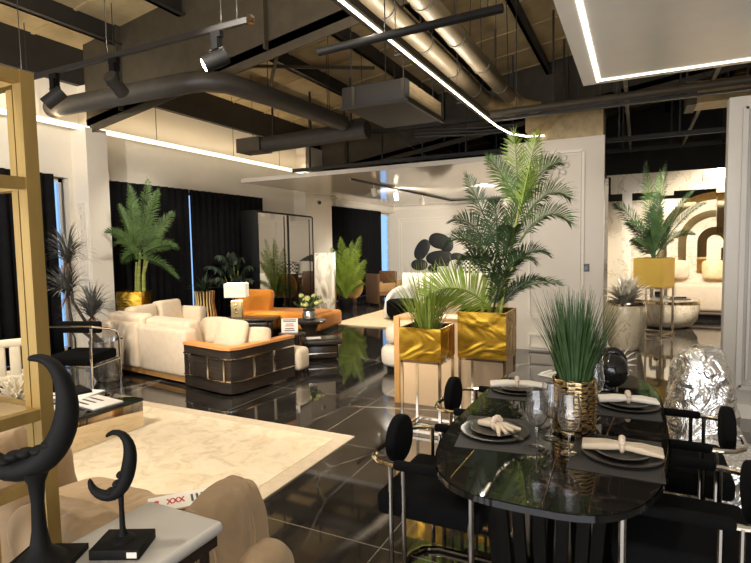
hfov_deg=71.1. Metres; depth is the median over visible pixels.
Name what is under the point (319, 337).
booklet
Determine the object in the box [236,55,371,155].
duct
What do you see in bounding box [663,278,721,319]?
curved sofa
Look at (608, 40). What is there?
ceiling
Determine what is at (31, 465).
sculpture
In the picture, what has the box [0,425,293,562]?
sofa
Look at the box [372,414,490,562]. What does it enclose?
dining chair
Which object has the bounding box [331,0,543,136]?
led light line
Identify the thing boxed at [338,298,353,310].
pot
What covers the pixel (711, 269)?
sofa pillow
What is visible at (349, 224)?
curtain
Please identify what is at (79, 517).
cushion
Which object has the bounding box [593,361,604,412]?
wine glass
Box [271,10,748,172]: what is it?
trim
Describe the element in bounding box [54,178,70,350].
window
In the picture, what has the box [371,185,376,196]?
ceiling spotlight
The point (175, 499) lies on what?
print
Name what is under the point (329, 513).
floor
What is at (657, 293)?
frame
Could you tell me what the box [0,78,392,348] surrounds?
wall
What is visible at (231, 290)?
table lamp
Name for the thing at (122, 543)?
sculpture
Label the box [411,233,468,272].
artwork
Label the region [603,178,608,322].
wall
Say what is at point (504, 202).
trim
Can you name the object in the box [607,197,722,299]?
wall
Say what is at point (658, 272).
planter
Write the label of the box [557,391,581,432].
bowl
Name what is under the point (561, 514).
dining table
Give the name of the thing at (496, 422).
napkin
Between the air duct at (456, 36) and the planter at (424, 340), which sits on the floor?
the planter at (424, 340)
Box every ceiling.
[0,0,750,162]
[241,154,507,206]
[553,0,750,85]
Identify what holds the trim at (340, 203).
attached to the wall at (128, 160)
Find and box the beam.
[320,55,750,170]
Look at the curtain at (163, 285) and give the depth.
9.74 m
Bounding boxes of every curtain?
[0,168,64,364]
[109,180,192,310]
[189,190,262,316]
[331,206,381,300]
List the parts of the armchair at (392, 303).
seat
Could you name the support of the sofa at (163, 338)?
on the floor
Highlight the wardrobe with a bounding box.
[240,210,314,307]
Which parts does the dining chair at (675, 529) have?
leg, seat, leg, leg, leg, arm rail, leg, backrest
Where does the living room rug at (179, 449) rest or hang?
on the floor
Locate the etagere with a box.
[0,65,61,562]
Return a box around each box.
[525,72,605,142]
[683,69,750,113]
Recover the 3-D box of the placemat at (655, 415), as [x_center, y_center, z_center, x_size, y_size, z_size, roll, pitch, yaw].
[1.286,0.642,2.724,0.330,0.002,0.420,1,4,25]
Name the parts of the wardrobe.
door, door frame, door, door frame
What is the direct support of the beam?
attached to the ceiling at (538, 13)
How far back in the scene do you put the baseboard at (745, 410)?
4.69 m
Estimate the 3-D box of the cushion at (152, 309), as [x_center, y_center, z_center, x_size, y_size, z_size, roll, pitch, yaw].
[-3.246,0.529,7.312,0.247,0.410,0.420,1,4,27]
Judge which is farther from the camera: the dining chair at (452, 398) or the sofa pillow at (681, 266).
the sofa pillow at (681, 266)
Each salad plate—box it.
[471,421,516,435]
[500,386,526,390]
[595,441,649,460]
[609,401,649,407]
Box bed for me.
[402,266,507,302]
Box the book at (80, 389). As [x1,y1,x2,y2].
[54,385,91,394]
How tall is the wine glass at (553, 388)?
0.248 m
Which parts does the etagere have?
post, shelf frame, shelf frame, shelf frame, post, shelf frame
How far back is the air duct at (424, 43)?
5.91 m
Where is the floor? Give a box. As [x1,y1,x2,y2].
[0,295,750,562]
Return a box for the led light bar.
[0,23,309,172]
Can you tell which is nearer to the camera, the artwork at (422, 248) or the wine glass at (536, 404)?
the wine glass at (536, 404)
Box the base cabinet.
[394,312,512,408]
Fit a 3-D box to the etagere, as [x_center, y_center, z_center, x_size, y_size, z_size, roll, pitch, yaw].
[-1.428,0.458,1.365,0.402,2.150,0.942,1,4,27]
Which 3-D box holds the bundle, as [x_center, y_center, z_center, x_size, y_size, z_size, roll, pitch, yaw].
[1.385,-2.337,8.170,1.556,0.173,0.098,0,4,12]
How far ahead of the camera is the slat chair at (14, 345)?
4.95 m
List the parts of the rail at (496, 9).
hanger rod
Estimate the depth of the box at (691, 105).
7.05 m
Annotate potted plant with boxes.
[189,273,216,316]
[202,252,255,316]
[604,273,654,350]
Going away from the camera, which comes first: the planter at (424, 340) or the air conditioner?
the planter at (424, 340)
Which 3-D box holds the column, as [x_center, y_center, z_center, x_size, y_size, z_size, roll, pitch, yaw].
[-4.530,-0.997,8.406,0.360,4.200,0.383,1,4,27]
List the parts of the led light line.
hanger rod, hanger rod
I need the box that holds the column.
[70,85,115,347]
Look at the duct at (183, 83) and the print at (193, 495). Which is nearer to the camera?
the print at (193, 495)
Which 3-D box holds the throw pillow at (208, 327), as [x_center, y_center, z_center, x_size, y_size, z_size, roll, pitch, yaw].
[-1.981,0.608,6.494,0.418,0.348,0.251,0,4,14]
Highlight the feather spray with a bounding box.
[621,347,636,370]
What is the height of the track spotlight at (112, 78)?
0.308 m
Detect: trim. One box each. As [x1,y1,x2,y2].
[0,22,409,166]
[83,0,408,131]
[110,179,394,212]
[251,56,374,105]
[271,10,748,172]
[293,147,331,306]
[394,201,507,275]
[607,168,724,279]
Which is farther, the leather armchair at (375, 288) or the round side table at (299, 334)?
the leather armchair at (375, 288)
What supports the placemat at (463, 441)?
on the dining table at (561, 514)
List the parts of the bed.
headboard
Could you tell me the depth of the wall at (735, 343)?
4.64 m
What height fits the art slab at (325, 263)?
1.470 m
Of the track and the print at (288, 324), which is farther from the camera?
the print at (288, 324)
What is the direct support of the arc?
attached to the wall at (714, 242)
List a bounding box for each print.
[79,397,103,404]
[154,496,184,503]
[190,492,201,500]
[283,319,295,330]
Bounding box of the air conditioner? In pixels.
[339,6,443,127]
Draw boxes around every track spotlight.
[40,72,66,109]
[103,57,128,97]
[200,29,230,72]
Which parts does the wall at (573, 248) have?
moulding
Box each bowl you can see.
[525,386,548,426]
[542,380,560,418]
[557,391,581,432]
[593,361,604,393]
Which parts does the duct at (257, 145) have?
hanger rod, hanger rod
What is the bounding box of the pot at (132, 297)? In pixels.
[116,290,151,310]
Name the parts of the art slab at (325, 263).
edge frame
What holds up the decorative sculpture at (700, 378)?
on the floor
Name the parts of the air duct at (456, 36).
hanger rod, hanger rod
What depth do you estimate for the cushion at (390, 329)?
6.62 m
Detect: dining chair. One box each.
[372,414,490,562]
[435,376,512,538]
[612,455,750,562]
[664,406,747,501]
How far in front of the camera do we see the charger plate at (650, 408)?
2.64 m
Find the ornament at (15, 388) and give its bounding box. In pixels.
[0,373,24,399]
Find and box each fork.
[502,386,527,387]
[507,430,523,439]
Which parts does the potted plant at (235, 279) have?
pot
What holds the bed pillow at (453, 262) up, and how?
on the bed
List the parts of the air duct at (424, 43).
hanger rod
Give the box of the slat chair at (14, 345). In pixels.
[0,338,23,386]
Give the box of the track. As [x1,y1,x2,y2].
[17,0,254,79]
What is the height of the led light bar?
1.326 m
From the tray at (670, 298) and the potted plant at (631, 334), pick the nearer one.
the potted plant at (631, 334)
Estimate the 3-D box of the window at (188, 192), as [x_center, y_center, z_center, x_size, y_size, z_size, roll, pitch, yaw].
[-3.831,-0.432,10.657,0.060,2.740,4.140,1,4,27]
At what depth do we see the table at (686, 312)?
9.38 m
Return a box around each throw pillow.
[200,317,229,342]
[214,319,248,345]
[246,327,270,342]
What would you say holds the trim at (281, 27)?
attached to the ceiling at (538, 13)
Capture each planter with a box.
[384,256,480,437]
[415,125,579,408]
[612,161,705,337]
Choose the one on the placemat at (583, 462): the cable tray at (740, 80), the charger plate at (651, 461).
the charger plate at (651, 461)
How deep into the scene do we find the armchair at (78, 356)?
5.69 m
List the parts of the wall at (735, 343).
moulding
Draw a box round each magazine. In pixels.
[53,389,104,399]
[79,395,122,409]
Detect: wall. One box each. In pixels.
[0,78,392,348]
[392,205,507,278]
[417,100,726,201]
[508,135,604,350]
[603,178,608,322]
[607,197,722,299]
[720,95,750,404]
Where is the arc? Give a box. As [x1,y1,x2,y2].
[658,192,724,272]
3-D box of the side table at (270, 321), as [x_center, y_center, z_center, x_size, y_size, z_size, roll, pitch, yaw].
[-2.198,0.821,9.357,0.920,0.362,0.580,-1,4,0]
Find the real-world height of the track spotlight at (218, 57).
0.302 m
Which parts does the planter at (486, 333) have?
leg, leg, pot, stand rail, stem, leg, leg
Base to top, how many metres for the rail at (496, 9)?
2.549 m
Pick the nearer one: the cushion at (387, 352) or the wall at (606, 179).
the cushion at (387, 352)
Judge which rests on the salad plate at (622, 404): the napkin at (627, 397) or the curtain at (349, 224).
the napkin at (627, 397)
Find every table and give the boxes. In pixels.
[53,387,143,452]
[72,502,222,562]
[227,315,279,337]
[279,331,305,345]
[298,318,325,345]
[301,335,342,360]
[435,366,669,562]
[636,296,700,328]
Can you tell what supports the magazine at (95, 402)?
on the coffee table at (127, 416)
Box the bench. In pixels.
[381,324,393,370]
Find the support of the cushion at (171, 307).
on the sofa at (163, 338)
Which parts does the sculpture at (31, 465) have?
stem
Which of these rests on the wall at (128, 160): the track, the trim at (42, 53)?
the trim at (42, 53)
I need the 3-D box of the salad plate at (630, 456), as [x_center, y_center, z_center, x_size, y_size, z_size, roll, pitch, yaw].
[0.978,0.674,2.084,0.210,0.016,0.210,1,4,27]
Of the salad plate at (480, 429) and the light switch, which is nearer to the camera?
the salad plate at (480, 429)
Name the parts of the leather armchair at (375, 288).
backrest, arm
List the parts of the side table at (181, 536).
leg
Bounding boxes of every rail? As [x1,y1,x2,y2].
[317,0,503,55]
[351,178,507,201]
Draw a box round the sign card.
[281,318,297,332]
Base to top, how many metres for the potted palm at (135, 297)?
2.816 m
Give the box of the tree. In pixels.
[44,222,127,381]
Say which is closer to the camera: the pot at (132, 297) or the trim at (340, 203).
the pot at (132, 297)
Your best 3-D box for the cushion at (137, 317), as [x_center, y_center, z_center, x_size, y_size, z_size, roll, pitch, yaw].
[-3.231,0.621,6.987,0.800,0.429,0.251,2,5,33]
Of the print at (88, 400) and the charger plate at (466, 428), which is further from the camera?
the print at (88, 400)
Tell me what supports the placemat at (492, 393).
on the dining table at (561, 514)
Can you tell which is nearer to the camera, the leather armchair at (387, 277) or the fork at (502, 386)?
the fork at (502, 386)
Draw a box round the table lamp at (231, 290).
[224,283,248,318]
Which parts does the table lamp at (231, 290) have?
lamp shade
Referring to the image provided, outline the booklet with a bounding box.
[306,336,320,339]
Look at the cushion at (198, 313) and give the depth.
7.76 m
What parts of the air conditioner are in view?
hanger rod, edge frame, hanger rod, casing, edge frame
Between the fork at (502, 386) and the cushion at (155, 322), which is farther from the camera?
the cushion at (155, 322)
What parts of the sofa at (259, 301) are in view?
seat, arm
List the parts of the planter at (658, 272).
leg, pot, stand rail, stand rail, leg, leg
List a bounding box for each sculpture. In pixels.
[0,354,88,562]
[88,429,155,560]
[663,344,750,508]
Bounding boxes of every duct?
[43,3,348,130]
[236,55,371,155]
[359,0,514,116]
[407,0,540,113]
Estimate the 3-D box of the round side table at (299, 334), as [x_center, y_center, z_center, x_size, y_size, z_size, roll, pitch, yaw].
[-1.111,0.914,7.036,0.360,0.455,0.360,1,4,27]
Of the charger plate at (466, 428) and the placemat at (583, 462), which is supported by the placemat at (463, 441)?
the charger plate at (466, 428)
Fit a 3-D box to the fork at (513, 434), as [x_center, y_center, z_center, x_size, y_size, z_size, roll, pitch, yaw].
[0.583,0.656,2.293,0.022,0.010,0.205,-2,4,-15]
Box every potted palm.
[102,176,180,310]
[330,235,367,310]
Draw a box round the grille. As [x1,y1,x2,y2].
[409,82,440,116]
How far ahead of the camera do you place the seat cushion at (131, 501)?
2.49 m
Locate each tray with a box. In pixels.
[486,0,750,122]
[666,297,690,299]
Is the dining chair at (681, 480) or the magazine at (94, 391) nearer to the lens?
the dining chair at (681, 480)
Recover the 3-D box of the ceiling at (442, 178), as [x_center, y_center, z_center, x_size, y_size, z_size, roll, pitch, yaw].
[1.492,-2.382,13.780,6.300,0.080,8.750,1,4,27]
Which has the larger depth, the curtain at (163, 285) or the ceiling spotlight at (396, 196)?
the ceiling spotlight at (396, 196)
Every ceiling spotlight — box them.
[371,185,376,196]
[394,190,398,200]
[420,195,424,204]
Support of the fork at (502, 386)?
on the salad plate at (506, 388)
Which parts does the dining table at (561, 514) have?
leg, leg, leg, leg, leg, plate, leg, leg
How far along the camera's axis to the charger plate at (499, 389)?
2.98 m
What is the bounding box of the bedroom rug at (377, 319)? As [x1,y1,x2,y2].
[338,302,507,327]
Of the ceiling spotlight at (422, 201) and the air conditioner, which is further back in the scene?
the ceiling spotlight at (422, 201)
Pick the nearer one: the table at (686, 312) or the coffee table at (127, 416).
the coffee table at (127, 416)
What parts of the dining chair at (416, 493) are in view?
leg, backrest, arm rail, leg, seat, leg, leg, leg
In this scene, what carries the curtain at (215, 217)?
hanging from the trim at (340, 203)
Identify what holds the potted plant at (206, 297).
on the floor
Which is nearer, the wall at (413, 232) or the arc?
the arc
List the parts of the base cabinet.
panel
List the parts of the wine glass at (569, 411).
stem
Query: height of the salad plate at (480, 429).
0.016 m
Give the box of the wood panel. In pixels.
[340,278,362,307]
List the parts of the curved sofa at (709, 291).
backrest, seat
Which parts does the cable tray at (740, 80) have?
hanger rod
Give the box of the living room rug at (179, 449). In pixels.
[73,401,354,499]
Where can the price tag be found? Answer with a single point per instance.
(183, 499)
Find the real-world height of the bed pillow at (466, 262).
0.507 m
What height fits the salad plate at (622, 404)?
0.016 m
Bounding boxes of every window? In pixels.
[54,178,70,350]
[188,192,193,305]
[381,213,388,270]
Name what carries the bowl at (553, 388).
on the wine glass at (553, 388)
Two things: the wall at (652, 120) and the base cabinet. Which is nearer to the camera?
the base cabinet
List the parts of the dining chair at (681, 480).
leg, seat, leg, leg, leg, arm rail, backrest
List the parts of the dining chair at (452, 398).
leg, backrest, arm rail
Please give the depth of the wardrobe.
11.86 m
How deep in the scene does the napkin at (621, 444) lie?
2.07 m
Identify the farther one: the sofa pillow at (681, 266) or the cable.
the sofa pillow at (681, 266)
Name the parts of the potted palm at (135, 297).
stem, stem, stem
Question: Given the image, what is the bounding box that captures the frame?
[650,289,666,298]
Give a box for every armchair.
[49,321,122,389]
[366,273,395,305]
[379,271,401,298]
[384,284,422,319]
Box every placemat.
[454,415,537,454]
[485,379,542,400]
[566,434,665,483]
[597,392,662,421]
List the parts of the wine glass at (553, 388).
stem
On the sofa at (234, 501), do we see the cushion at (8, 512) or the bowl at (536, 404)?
the cushion at (8, 512)
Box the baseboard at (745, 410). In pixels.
[737,404,750,418]
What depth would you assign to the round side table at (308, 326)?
8.15 m
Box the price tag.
[148,487,207,508]
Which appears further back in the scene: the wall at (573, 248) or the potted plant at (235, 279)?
the potted plant at (235, 279)
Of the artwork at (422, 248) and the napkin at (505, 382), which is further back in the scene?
the artwork at (422, 248)
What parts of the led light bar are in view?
hanger rod, hanger rod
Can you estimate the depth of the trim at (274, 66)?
9.26 m
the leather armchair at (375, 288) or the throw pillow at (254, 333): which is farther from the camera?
the leather armchair at (375, 288)
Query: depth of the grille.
6.57 m
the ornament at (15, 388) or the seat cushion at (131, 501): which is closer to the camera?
the seat cushion at (131, 501)
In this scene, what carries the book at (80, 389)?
on the magazine at (94, 391)
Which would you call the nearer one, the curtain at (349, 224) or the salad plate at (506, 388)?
the salad plate at (506, 388)
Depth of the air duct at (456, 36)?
5.91 m
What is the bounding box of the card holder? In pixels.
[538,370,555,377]
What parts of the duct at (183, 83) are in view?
hanger rod, hanger rod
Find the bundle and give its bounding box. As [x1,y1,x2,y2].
[415,123,515,137]
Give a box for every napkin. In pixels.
[478,415,520,435]
[490,376,541,387]
[582,435,664,458]
[598,390,659,405]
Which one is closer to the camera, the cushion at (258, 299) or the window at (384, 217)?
the cushion at (258, 299)
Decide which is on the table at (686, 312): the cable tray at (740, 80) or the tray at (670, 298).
the tray at (670, 298)
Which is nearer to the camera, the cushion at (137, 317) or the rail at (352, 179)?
the cushion at (137, 317)
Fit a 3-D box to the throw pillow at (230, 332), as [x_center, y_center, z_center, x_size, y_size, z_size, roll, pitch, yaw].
[-1.690,0.642,6.139,0.498,0.408,0.253,2,5,35]
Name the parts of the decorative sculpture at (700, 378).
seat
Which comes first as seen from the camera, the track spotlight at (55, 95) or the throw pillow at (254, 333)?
the track spotlight at (55, 95)
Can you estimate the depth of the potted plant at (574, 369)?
2.26 m
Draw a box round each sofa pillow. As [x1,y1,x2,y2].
[675,260,688,278]
[701,260,722,278]
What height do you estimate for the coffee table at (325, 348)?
0.300 m
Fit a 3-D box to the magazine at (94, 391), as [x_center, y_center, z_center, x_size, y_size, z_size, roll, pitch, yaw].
[-2.773,1.035,4.828,0.420,0.019,0.300,0,4,15]
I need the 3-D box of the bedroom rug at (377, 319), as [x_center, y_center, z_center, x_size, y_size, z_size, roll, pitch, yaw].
[1.557,0.737,12.110,3.200,0.021,4.700,1,4,27]
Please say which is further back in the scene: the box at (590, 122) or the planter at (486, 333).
the box at (590, 122)
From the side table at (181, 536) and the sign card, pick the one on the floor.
the side table at (181, 536)
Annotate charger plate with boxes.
[460,418,529,441]
[490,386,526,394]
[581,438,664,467]
[597,398,660,411]
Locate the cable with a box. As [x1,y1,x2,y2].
[394,129,439,160]
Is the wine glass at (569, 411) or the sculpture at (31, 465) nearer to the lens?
the sculpture at (31, 465)
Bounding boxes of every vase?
[295,294,322,319]
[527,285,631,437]
[587,347,628,389]
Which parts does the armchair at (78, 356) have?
seat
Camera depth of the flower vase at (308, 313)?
8.22 m
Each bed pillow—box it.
[448,260,461,272]
[461,260,481,272]
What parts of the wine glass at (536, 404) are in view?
stem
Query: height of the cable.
0.477 m
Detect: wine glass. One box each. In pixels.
[525,386,548,450]
[542,380,560,440]
[557,391,581,456]
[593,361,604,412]
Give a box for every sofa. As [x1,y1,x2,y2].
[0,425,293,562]
[102,299,308,393]
[237,289,341,334]
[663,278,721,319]
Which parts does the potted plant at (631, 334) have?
pot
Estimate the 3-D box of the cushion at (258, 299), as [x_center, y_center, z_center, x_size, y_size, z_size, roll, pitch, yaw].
[-2.327,0.390,10.137,0.780,0.483,0.256,1,4,22]
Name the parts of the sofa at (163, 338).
panel, panel, leather rail, seat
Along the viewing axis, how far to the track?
4.16 m
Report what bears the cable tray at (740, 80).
hanging from the ceiling at (538, 13)
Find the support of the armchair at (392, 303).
on the bedroom rug at (377, 319)
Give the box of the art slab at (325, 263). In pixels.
[315,252,336,308]
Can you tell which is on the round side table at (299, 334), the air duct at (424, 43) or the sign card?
the sign card
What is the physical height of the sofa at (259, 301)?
0.802 m
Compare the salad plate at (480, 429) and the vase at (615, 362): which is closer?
the salad plate at (480, 429)
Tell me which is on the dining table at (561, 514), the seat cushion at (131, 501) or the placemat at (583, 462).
the placemat at (583, 462)
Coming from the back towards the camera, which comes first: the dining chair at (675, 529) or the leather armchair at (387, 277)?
the leather armchair at (387, 277)
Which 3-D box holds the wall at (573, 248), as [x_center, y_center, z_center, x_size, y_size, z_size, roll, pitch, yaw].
[2.611,-0.505,7.672,1.330,3.070,0.188,1,4,27]
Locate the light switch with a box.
[584,264,588,271]
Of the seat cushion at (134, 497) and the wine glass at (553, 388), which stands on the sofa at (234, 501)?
the seat cushion at (134, 497)
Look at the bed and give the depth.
14.65 m
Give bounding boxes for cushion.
[0,480,29,562]
[6,495,118,559]
[59,477,154,510]
[108,311,152,324]
[115,494,188,513]
[125,304,157,315]
[146,316,202,341]
[152,299,182,317]
[182,305,206,324]
[237,289,273,310]
[381,343,393,366]
[386,324,393,342]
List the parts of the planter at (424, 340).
leg, leg, pot, stand rail, stand rail, leg, leg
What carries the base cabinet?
on the floor
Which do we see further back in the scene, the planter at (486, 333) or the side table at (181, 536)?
the planter at (486, 333)
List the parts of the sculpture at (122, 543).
stem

